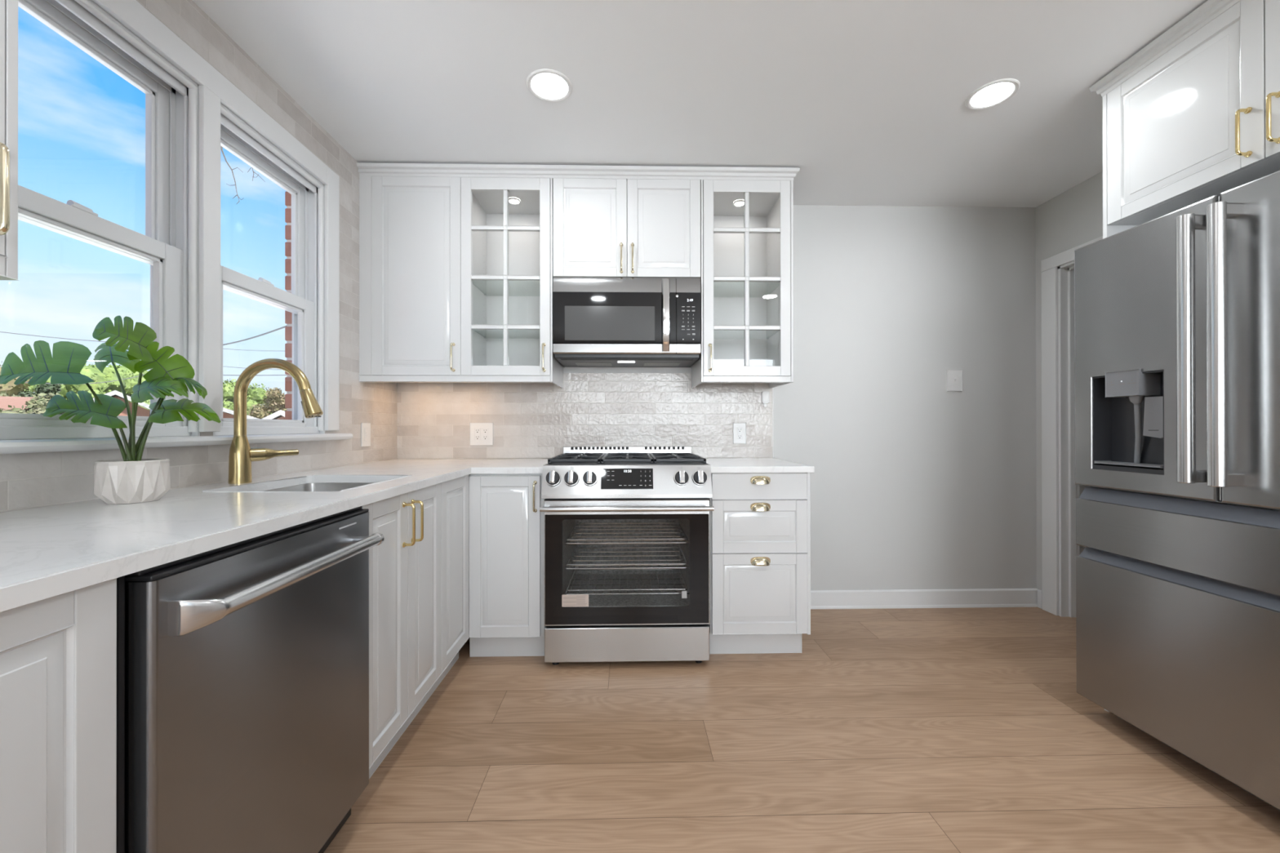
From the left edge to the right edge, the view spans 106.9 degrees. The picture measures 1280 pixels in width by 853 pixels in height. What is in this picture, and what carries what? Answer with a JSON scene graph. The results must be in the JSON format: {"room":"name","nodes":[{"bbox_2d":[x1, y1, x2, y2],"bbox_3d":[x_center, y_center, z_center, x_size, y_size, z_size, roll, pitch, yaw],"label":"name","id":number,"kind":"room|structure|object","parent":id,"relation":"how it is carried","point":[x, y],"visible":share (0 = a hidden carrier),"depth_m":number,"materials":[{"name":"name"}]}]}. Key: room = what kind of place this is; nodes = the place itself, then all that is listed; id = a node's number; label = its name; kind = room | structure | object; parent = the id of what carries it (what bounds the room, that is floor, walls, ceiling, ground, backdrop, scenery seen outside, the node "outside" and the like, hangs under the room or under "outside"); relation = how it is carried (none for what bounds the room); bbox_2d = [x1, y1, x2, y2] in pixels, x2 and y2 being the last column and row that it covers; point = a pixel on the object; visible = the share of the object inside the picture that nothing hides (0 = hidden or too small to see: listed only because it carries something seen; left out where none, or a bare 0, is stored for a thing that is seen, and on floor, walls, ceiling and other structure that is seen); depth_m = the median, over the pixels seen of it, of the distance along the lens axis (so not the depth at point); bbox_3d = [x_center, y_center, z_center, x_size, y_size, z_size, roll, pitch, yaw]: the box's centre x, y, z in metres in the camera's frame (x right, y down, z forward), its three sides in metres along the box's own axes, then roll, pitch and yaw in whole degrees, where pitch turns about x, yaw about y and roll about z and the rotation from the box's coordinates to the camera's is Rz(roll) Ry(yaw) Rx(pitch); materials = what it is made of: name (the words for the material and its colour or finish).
{"room":"kitchen","nodes":[
{"label":"kitchen","id":0,"kind":"room"},
{"bbox_2d":[0,0,396,512],"bbox_3d":[-1.430,-0.124,0.042,0.110,2.441,5.547,0,0,-1],"label":"wall","id":1,"kind":"structure","parent":0,"point":[37,479],"depth_m":1.80,"materials":[{"name":"tile"}]},
{"bbox_2d":[0,0,17,279],"bbox_3d":[-1.166,-0.757,0.513,0.441,1.048,0.479,0,0,-1],"label":"upper cabinet","id":2,"kind":"object","parent":1,"relation":"attached to","point":[8,8],"visible":1,"depth_m":0.74,"materials":[{"name":"white wood"}]},
{"bbox_2d":[0,0,199,439],"bbox_3d":[-1.512,-0.543,1.229,0.220,1.206,0.619,0,0,-1],"label":"window","id":3,"kind":"structure","parent":1,"relation":"in","point":[164,246],"depth_m":1.41,"materials":[{"name":"white plastic"}]},
{"bbox_2d":[0,433,352,453],"bbox_3d":[-1.433,0.045,1.549,0.152,0.029,1.438,0,0,-1],"label":"window sill","id":4,"kind":"structure","parent":1,"relation":"attached to","point":[27,446],"depth_m":1.31,"materials":[{"name":"white paint"}]},
{"bbox_2d":[74,0,339,431],"bbox_3d":[-1.412,-0.578,1.543,0.041,1.192,1.353,0,0,-1],"label":"trim","id":5,"kind":"structure","parent":1,"relation":"attached to","point":[215,89],"depth_m":1.54,"materials":[{"name":"white paint"}]},
{"bbox_2d":[213,102,324,435],"bbox_3d":[-1.526,-0.541,1.853,0.220,1.206,0.619,0,0,-1],"label":"window","id":6,"kind":"structure","parent":1,"relation":"in","point":[302,302],"depth_m":2.05,"materials":[{"name":"white plastic"}]},
{"bbox_2d":[360,422,370,446],"bbox_3d":[-1.426,0.042,2.467,0.012,0.122,0.087,0,0,-1],"label":"outlet","id":7,"kind":"object","parent":1,"relation":"attached to","point":[365,427],"visible":1,"depth_m":2.46,"materials":[{"name":"white plastic"}]},
{"bbox_2d":[359,175,461,375],"bbox_3d":[-1.177,-0.769,2.597,0.513,1.018,0.430,0,0,-1],"label":"upper cabinet","id":8,"kind":"object","parent":1,"relation":"attached to","point":[410,227],"visible":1,"depth_m":2.42,"materials":[{"name":"white wood"}]},
{"bbox_2d":[359,375,552,382],"bbox_3d":[-0.945,-0.245,2.449,0.974,0.038,0.055,0,0,-1],"label":"rail","id":9,"kind":"object","parent":8,"relation":"attached to","point":[363,379],"visible":0.88,"depth_m":2.43,"materials":[{"name":"white wood"}]},
{"bbox_2d":[284,191,292,419],"bbox_3d":[-1.551,1.097,0.163,0.120,6.000,5.800,0,0,-1],"label":"brick wall","id":10,"kind":"structure","parent":0,"point":[288,315],"depth_m":2.21,"materials":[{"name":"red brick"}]},
{"bbox_2d":[192,0,1208,207],"bbox_3d":[1.012,-1.397,-0.001,5.373,0.100,5.947,0,0,-1],"label":"ceiling","id":11,"kind":"structure","parent":0,"point":[867,98],"depth_m":1.83,"materials":[{"name":"white paint"}]},
{"bbox_2d":[526,68,572,102],"bbox_3d":[-0.356,-1.338,1.867,0.178,0.006,0.178,0,0,-1],"label":"recessed light","id":12,"kind":"object","parent":11,"relation":"in","point":[548,86],"visible":1,"depth_m":1.86,"materials":[{"name":"white plastic"}]},
{"bbox_2d":[964,78,1020,110],"bbox_3d":[1.424,-1.340,1.918,0.178,0.006,0.178,0,0,-1],"label":"recessed light","id":13,"kind":"object","parent":11,"relation":"in","point":[984,97],"visible":1,"depth_m":1.91,"materials":[{"name":"white plastic"}]},
{"bbox_2d":[396,204,1090,590],"bbox_3d":[1.048,-0.121,2.917,5.173,2.441,0.110,0,0,-1],"label":"wall","id":14,"kind":"structure","parent":0,"point":[917,483],"depth_m":2.88,"materials":[{"name":"grey paint"}]},
{"bbox_2d":[469,422,493,445],"bbox_3d":[-0.940,0.045,2.813,0.140,0.138,0.011,0,0,-1],"label":"outlet","id":15,"kind":"object","parent":14,"relation":"attached to","point":[481,433],"visible":1,"depth_m":2.81,"materials":[{"name":"white plastic"}]},
{"bbox_2d":[474,428,479,439],"bbox_3d":[-0.963,0.045,2.809,0.035,0.068,0.003,0,0,-1],"label":"receptacle","id":16,"kind":"object","parent":15,"relation":"attached to","point":[477,431],"depth_m":2.81,"materials":[{"name":"white plastic"}]},
{"bbox_2d":[482,428,488,439],"bbox_3d":[-0.917,0.045,2.810,0.035,0.068,0.003,0,0,-1],"label":"receptacle","id":17,"kind":"object","parent":15,"relation":"attached to","point":[485,431],"depth_m":2.81,"materials":[{"name":"white plastic"}]},
{"bbox_2d":[460,176,563,387],"bbox_3d":[-0.688,-0.754,2.614,0.468,1.050,0.441,0,0,-1],"label":"upper cabinet","id":18,"kind":"object","parent":14,"relation":"attached to","point":[507,248],"visible":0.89,"depth_m":2.61,"materials":[{"name":"white wood"}]},
{"bbox_2d":[508,197,519,204],"bbox_3d":[-0.701,-1.256,2.642,0.066,0.009,0.066,0,0,-1],"label":"puck light","id":19,"kind":"object","parent":18,"relation":"attached to","point":[512,200],"visible":0.93,"depth_m":2.64,"materials":[{"name":"white plastic"}]},
{"bbox_2d":[552,177,700,277],"bbox_3d":[-0.071,-1.025,2.628,0.766,0.508,0.440,0,0,-1],"label":"upper cabinet","id":20,"kind":"object","parent":14,"relation":"attached to","point":[603,228],"visible":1,"depth_m":2.45,"materials":[{"name":"white wood"}]},
{"bbox_2d":[356,162,799,180],"bbox_3d":[-0.307,-1.304,2.628,2.253,0.052,0.428,0,0,-1],"label":"crown molding","id":21,"kind":"structure","parent":20,"relation":"attached to","point":[442,170],"depth_m":2.43,"materials":[{"name":"white wood"}]},
{"bbox_2d":[552,276,700,367],"bbox_3d":[-0.071,-0.561,2.616,0.759,0.418,0.465,0,0,-1],"label":"microwave","id":22,"kind":"object","parent":20,"relation":"attached to","point":[597,322],"visible":1,"depth_m":2.43,"materials":[{"name":"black metal"}]},
{"bbox_2d":[733,422,746,444],"bbox_3d":[0.598,0.041,2.848,0.082,0.129,0.011,0,0,-1],"label":"outlet","id":23,"kind":"object","parent":14,"relation":"attached to","point":[739,428],"visible":1,"depth_m":2.84,"materials":[{"name":"white plastic"}]},
{"bbox_2d":[737,427,742,439],"bbox_3d":[0.598,0.041,2.844,0.035,0.068,0.003,0,0,-1],"label":"receptacle","id":24,"kind":"object","parent":23,"relation":"attached to","point":[740,430],"depth_m":2.84,"materials":[{"name":"white plastic"}]},
{"bbox_2d":[691,179,793,388],"bbox_3d":[0.553,-0.754,2.642,0.482,1.052,0.441,0,0,-1],"label":"upper cabinet","id":25,"kind":"object","parent":14,"relation":"attached to","point":[747,250],"depth_m":2.59,"materials":[{"name":"white wood"}]},
{"bbox_2d":[733,199,743,206],"bbox_3d":[0.560,-1.258,2.671,0.066,0.009,0.066,0,0,-1],"label":"puck light","id":26,"kind":"object","parent":25,"relation":"attached to","point":[738,202],"visible":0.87,"depth_m":2.66,"materials":[{"name":"white plastic"}]},
{"bbox_2d":[761,391,768,407],"bbox_3d":[0.753,-0.164,2.849,0.044,0.096,0.012,0,0,-1],"label":"remote","id":27,"kind":"object","parent":14,"relation":"attached to","point":[765,394],"visible":1,"depth_m":2.84,"materials":[{"name":"white plastic"}]},
{"bbox_2d":[772,387,773,457],"bbox_3d":[0.801,-0.022,2.860,0.005,0.421,0.012,0,0,-1],"label":"trim","id":28,"kind":"structure","parent":14,"relation":"attached to","point":[772,388],"depth_m":2.85,"materials":[{"name":"white plastic"}]},
{"bbox_2d":[810,588,1037,608],"bbox_3d":[1.612,1.045,2.874,1.630,0.108,0.016,0,0,-1],"label":"baseboard","id":29,"kind":"structure","parent":14,"relation":"attached to","point":[980,597],"depth_m":2.87,"materials":[{"name":"white paint"}]},
{"bbox_2d":[946,369,962,391],"bbox_3d":[1.915,-0.281,2.883,0.094,0.133,0.022,0,0,-1],"label":"light switch","id":30,"kind":"object","parent":14,"relation":"attached to","point":[954,377],"visible":1,"depth_m":2.89,"materials":[{"name":"white plastic"}]},
{"bbox_2d":[323,607,1279,852],"bbox_3d":[1.017,1.144,-0.104,5.373,0.100,6.150,0,0,-1],"label":"floor","id":31,"kind":"structure","parent":0,"point":[890,730],"depth_m":1.57,"materials":[{"name":"brown wood"}]},
{"bbox_2d":[0,577,116,852],"bbox_3d":[-1.065,0.656,0.373,0.631,0.881,0.619,0,0,-1],"label":"base cabinet","id":32,"kind":"object","parent":31,"relation":"on","point":[58,654],"visible":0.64,"depth_m":0.62,"materials":[{"name":"white wood"}]},
{"bbox_2d":[116,506,384,852],"bbox_3d":[-1.024,0.658,1.006,0.684,0.880,0.617,0,0,-1],"label":"dishwasher","id":33,"kind":"object","parent":31,"relation":"on","point":[242,667],"visible":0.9,"depth_m":0.89,"materials":[{"name":"grey metal"}]},
{"bbox_2d":[361,482,441,778],"bbox_3d":[-1.074,0.659,1.592,0.668,0.881,0.558,0,0,-1],"label":"base cabinet","id":34,"kind":"object","parent":31,"relation":"on","point":[405,570],"visible":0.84,"depth_m":1.56,"materials":[{"name":"white wood"}]},
{"bbox_2d":[423,473,545,704],"bbox_3d":[-0.938,0.660,2.349,0.974,0.883,0.951,0,0,-1],"label":"base cabinet","id":35,"kind":"object","parent":31,"relation":"on","point":[493,541],"visible":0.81,"depth_m":2.20,"materials":[{"name":"white wood"}]},
{"bbox_2d":[0,458,548,612],"bbox_3d":[-0.918,0.201,1.427,0.974,0.032,2.776,0,0,-1],"label":"countertop","id":36,"kind":"structure","parent":35,"relation":"on","point":[46,552],"depth_m":0.97,"materials":[{"name":"stone"}]},
{"bbox_2d":[0,315,221,504],"bbox_3d":[-1.364,-0.059,1.204,0.789,0.492,0.302,0,0,26],"label":"monstera","id":37,"kind":"object","parent":36,"relation":"on","point":[131,479],"visible":1,"depth_m":1.18,"materials":[{"name":"green plant"}]},
{"bbox_2d":[93,457,170,504],"bbox_3d":[-1.267,0.135,1.186,0.131,0.103,0.130,0,0,-1],"label":"pot","id":38,"kind":"object","parent":36,"relation":"on","point":[126,480],"depth_m":1.14,"materials":[{"name":"white ceramic"}]},
{"bbox_2d":[228,358,323,484],"bbox_3d":[-1.219,-0.020,1.645,0.298,0.417,0.176,0,0,-1],"label":"faucet","id":39,"kind":"object","parent":36,"relation":"on","point":[241,455],"visible":1,"depth_m":1.57,"materials":[{"name":"gold metal"}]},
{"bbox_2d":[262,482,374,491],"bbox_3d":[-1.074,0.323,1.599,0.435,0.209,0.513,0,0,-1],"label":"sink","id":40,"kind":"object","parent":36,"relation":"in","point":[327,486],"visible":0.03,"depth_m":1.83,"materials":[{"name":"metal"}]},
{"bbox_2d":[539,445,714,665],"bbox_3d":[-0.065,0.608,2.456,0.768,0.984,0.739,0,0,-1],"label":"range","id":41,"kind":"object","parent":31,"relation":"on","point":[627,572],"visible":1,"depth_m":2.16,"materials":[{"name":"silver metal"}]},
{"bbox_2d":[539,498,714,626],"bbox_3d":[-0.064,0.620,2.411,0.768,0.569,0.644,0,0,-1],"label":"door","id":42,"kind":"structure","parent":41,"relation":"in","point":[608,562],"depth_m":2.22,"materials":[{"name":"black glass"}]},
{"bbox_2d":[546,461,708,464],"bbox_3d":[-0.066,0.181,2.511,0.758,0.014,0.610,0,0,-1],"label":"cooktop","id":43,"kind":"object","parent":41,"relation":"in","point":[548,462],"depth_m":2.23,"materials":[{"name":"grey metal"}]},
{"bbox_2d":[708,472,810,653],"bbox_3d":[0.561,0.659,2.530,0.474,0.883,0.656,0,0,-1],"label":"base cabinet","id":44,"kind":"object","parent":31,"relation":"on","point":[760,522],"visible":0.98,"depth_m":2.23,"materials":[{"name":"white wood"}]},
{"bbox_2d":[704,457,814,472],"bbox_3d":[0.565,0.203,2.532,0.492,0.029,0.635,0,0,-1],"label":"countertop","id":45,"kind":"structure","parent":44,"relation":"on","point":[717,464],"depth_m":2.27,"materials":[{"name":"stone"}]},
{"bbox_2d":[1102,93,1137,711],"bbox_3d":[2.123,-0.093,1.841,0.651,2.379,0.018,0,0,-1],"label":"panel","id":46,"kind":"object","parent":31,"relation":"on","point":[1108,230],"visible":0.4,"depth_m":1.83,"materials":[{"name":"white wood"}]},
{"bbox_2d":[1074,170,1279,810],"bbox_3d":[2.008,0.207,1.396,0.799,1.778,0.882,0,0,-1],"label":"refrigerator","id":47,"kind":"object","parent":31,"relation":"on","point":[1177,313],"visible":1,"depth_m":1.45,"materials":[{"name":"grey metal"}]},
{"bbox_2d":[1035,171,1102,591],"bbox_3d":[2.543,-0.128,0.131,0.110,2.441,5.547,0,0,-1],"label":"wall","id":48,"kind":"structure","parent":0,"point":[1073,218],"depth_m":2.78,"materials":[{"name":"grey paint"}]},
{"bbox_2d":[1037,589,1042,608],"bbox_3d":[2.421,1.044,2.869,0.012,0.108,0.031,0,0,-1],"label":"baseboard","id":49,"kind":"structure","parent":48,"relation":"attached to","point":[1039,592],"depth_m":2.86,"materials":[{"name":"white paint"}]},
{"bbox_2d":[1041,235,1102,617],"bbox_3d":[2.484,0.050,2.360,0.126,2.095,0.977,0,0,-1],"label":"trim","id":50,"kind":"structure","parent":48,"relation":"attached to","point":[1060,491],"depth_m":2.75,"materials":[{"name":"white paint"}]},
{"bbox_2d":[1106,0,1279,225],"bbox_3d":[2.114,-1.030,1.379,0.688,0.506,0.913,0,0,-1],"label":"upper cabinet","id":51,"kind":"object","parent":48,"relation":"attached to","point":[1199,122],"visible":1,"depth_m":1.54,"materials":[{"name":"white wood"}]},
{"bbox_2d":[1088,0,1239,96],"bbox_3d":[2.119,-1.309,1.400,0.676,0.052,0.955,0,0,-1],"label":"crown molding","id":52,"kind":"structure","parent":51,"relation":"attached to","point":[1210,10],"depth_m":1.62,"materials":[{"name":"white wood"}]},
{"label":"outside","id":53,"kind":"structure","parent":0,"visible":0},
{"bbox_2d":[222,325,286,345],"bbox_3d":[-6.359,-1.430,7.600,4.677,0.174,0.021,0,0,37],"label":"utility wire","id":54,"kind":"object","parent":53,"point":[277,329],"visible":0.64,"depth_m":7.16,"materials":[{"name":"grey"}]},
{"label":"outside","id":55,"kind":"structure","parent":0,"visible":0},
{"bbox_2d":[0,331,117,342],"bbox_3d":[-26.370,-4.114,22.000,5.954,0.156,0.028,0,0,-42],"label":"utility wire","id":56,"kind":"object","parent":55,"point":[0,331],"visible":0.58,"depth_m":21.60,"materials":[{"name":"grey"}]},
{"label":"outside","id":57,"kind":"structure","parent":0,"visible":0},
{"bbox_2d":[223,348,266,351],"bbox_3d":[-18.935,-3.748,23.000,6.357,0.538,0.017,0,0,18],"label":"utility wire","id":58,"kind":"object","parent":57,"point":[224,348],"visible":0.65,"depth_m":22.93,"materials":[{"name":"grey"}]},
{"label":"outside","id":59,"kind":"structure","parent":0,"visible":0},
{"bbox_2d":[226,366,280,369],"bbox_3d":[-18.935,-2.870,23.000,6.357,0.522,0.017,0,0,18],"label":"utility wire","id":60,"kind":"object","parent":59,"point":[226,366],"visible":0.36,"depth_m":22.58,"materials":[{"name":"grey"}]},
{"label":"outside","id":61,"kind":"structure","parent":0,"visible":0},
{"bbox_2d":[222,374,286,375],"bbox_3d":[-16.382,-2.166,20.000,3.823,0.054,0.028,0,0,0],"label":"utility wire","id":62,"kind":"object","parent":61,"point":[223,375],"visible":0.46,"depth_m":19.99,"materials":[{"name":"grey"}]},
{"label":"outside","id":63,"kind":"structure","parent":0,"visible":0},
{"bbox_2d":[25,373,145,384],"bbox_3d":[-22.747,-2.148,20.003,0.024,0.985,4.178,0,0,17],"label":"utility wire","id":64,"kind":"object","parent":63,"point":[144,374],"visible":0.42,"depth_m":20.05,"materials":[{"name":"grey"}]},
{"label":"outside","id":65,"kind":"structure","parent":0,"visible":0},
{"bbox_3d":[-53.047,4.401,23.799,75.000,0.200,130.000,0,0,-1],"label":"ground","id":66,"kind":"structure","parent":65,"visible":0},
{"bbox_2d":[0,391,24,396],"bbox_3d":[-35.696,1.130,27.049,4.237,6.333,3.331,0,0,-21],"label":"tree","id":67,"kind":"object","parent":66,"relation":"on","point":[2,392],"visible":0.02,"depth_m":26.91,"materials":[{"name":"green plant"}]},
{"bbox_2d":[0,360,35,396],"bbox_3d":[-48.218,-0.310,35.338,7.358,9.268,5.094,0,0,33],"label":"tree","id":68,"kind":"object","parent":66,"relation":"on","point":[10,387],"visible":0.16,"depth_m":34.38,"materials":[{"name":"green plant"}]},
{"bbox_2d":[0,395,64,414],"bbox_3d":[-32.452,1.394,21.631,7.870,5.760,3.803,0,0,-43],"label":"house","id":69,"kind":"structure","parent":66,"relation":"on","point":[18,402],"depth_m":22.91,"materials":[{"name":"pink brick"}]},
{"bbox_2d":[0,392,66,414],"bbox_3d":[-25.490,1.406,19.826,2.519,5.733,2.908,0,0,-1],"label":"tree","id":70,"kind":"object","parent":66,"relation":"on","point":[39,406],"visible":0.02,"depth_m":19.78,"materials":[{"name":"green plant"}]},
{"bbox_2d":[15,382,62,397],"bbox_3d":[-38.261,0.702,30.222,2.640,7.204,3.110,0,0,-1],"label":"tree","id":71,"kind":"object","parent":66,"relation":"on","point":[46,388],"visible":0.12,"depth_m":29.76,"materials":[{"name":"green plant"}]},
{"bbox_2d":[23,359,133,414],"bbox_3d":[-40.222,-0.263,34.110,7.176,9.154,5.559,0,0,28],"label":"tree","id":72,"kind":"object","parent":66,"relation":"on","point":[90,371],"visible":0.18,"depth_m":33.28,"materials":[{"name":"green plant"}]},
{"bbox_2d":[93,390,150,416],"bbox_3d":[-26.715,1.309,24.479,2.786,5.928,7.870,0,0,-44],"label":"house","id":73,"kind":"structure","parent":66,"relation":"on","point":[141,411],"depth_m":22.28,"materials":[{"name":"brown brick"}]},
{"bbox_2d":[106,364,150,410],"bbox_3d":[-54.777,-1.582,50.308,8.079,11.887,11.243,0,0,14],"label":"tree","id":74,"kind":"object","parent":66,"relation":"on","point":[122,370],"visible":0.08,"depth_m":49.17,"materials":[{"name":"green plant"}]},
{"bbox_2d":[222,407,257,418],"bbox_3d":[-22.400,1.633,25.593,3.487,5.276,4.870,0,0,-36],"label":"house","id":75,"kind":"structure","parent":66,"relation":"on","point":[227,413],"depth_m":24.14,"materials":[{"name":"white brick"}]},
{"bbox_2d":[222,377,269,416],"bbox_3d":[-35.758,-0.052,42.025,4.959,8.754,5.122,0,0,-1],"label":"tree","id":76,"kind":"object","parent":66,"relation":"on","point":[255,395],"visible":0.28,"depth_m":41.59,"materials":[{"name":"green plant"}]},
{"bbox_2d":[247,387,286,418],"bbox_3d":[-29.143,0.606,38.032,2.841,7.408,3.333,0,0,-1],"label":"tree","id":77,"kind":"object","parent":66,"relation":"on","point":[274,402],"visible":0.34,"depth_m":37.42,"materials":[{"name":"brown plant"}]},
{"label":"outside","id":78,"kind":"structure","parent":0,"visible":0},
{"bbox_3d":[-8.945,4.355,24.795,13.227,0.200,130.000,0,0,-1],"label":"ground","id":79,"kind":"structure","parent":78,"visible":0},
{"bbox_2d":[262,409,284,419],"bbox_3d":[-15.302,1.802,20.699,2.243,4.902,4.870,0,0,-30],"label":"house","id":80,"kind":"structure","parent":79,"relation":"on","point":[280,415],"depth_m":18.57,"materials":[{"name":"brown brick"}]},
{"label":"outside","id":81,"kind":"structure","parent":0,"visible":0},
{"bbox_2d":[220,146,243,204],"bbox_3d":[-3.618,-2.347,4.202,0.218,0.760,0.012,0,0,-1],"label":"branch","id":82,"kind":"object","parent":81,"point":[220,146],"visible":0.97,"depth_m":4.20,"materials":[{"name":"grey plant"}]},
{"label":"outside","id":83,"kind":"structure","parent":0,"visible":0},
{"bbox_2d":[247,167,265,182],"bbox_3d":[-3.404,-2.419,4.201,0.166,0.506,0.009,0,0,-1],"label":"branch","id":84,"kind":"object","parent":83,"point":[251,167],"visible":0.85,"depth_m":4.20,"materials":[{"name":"grey plant"}]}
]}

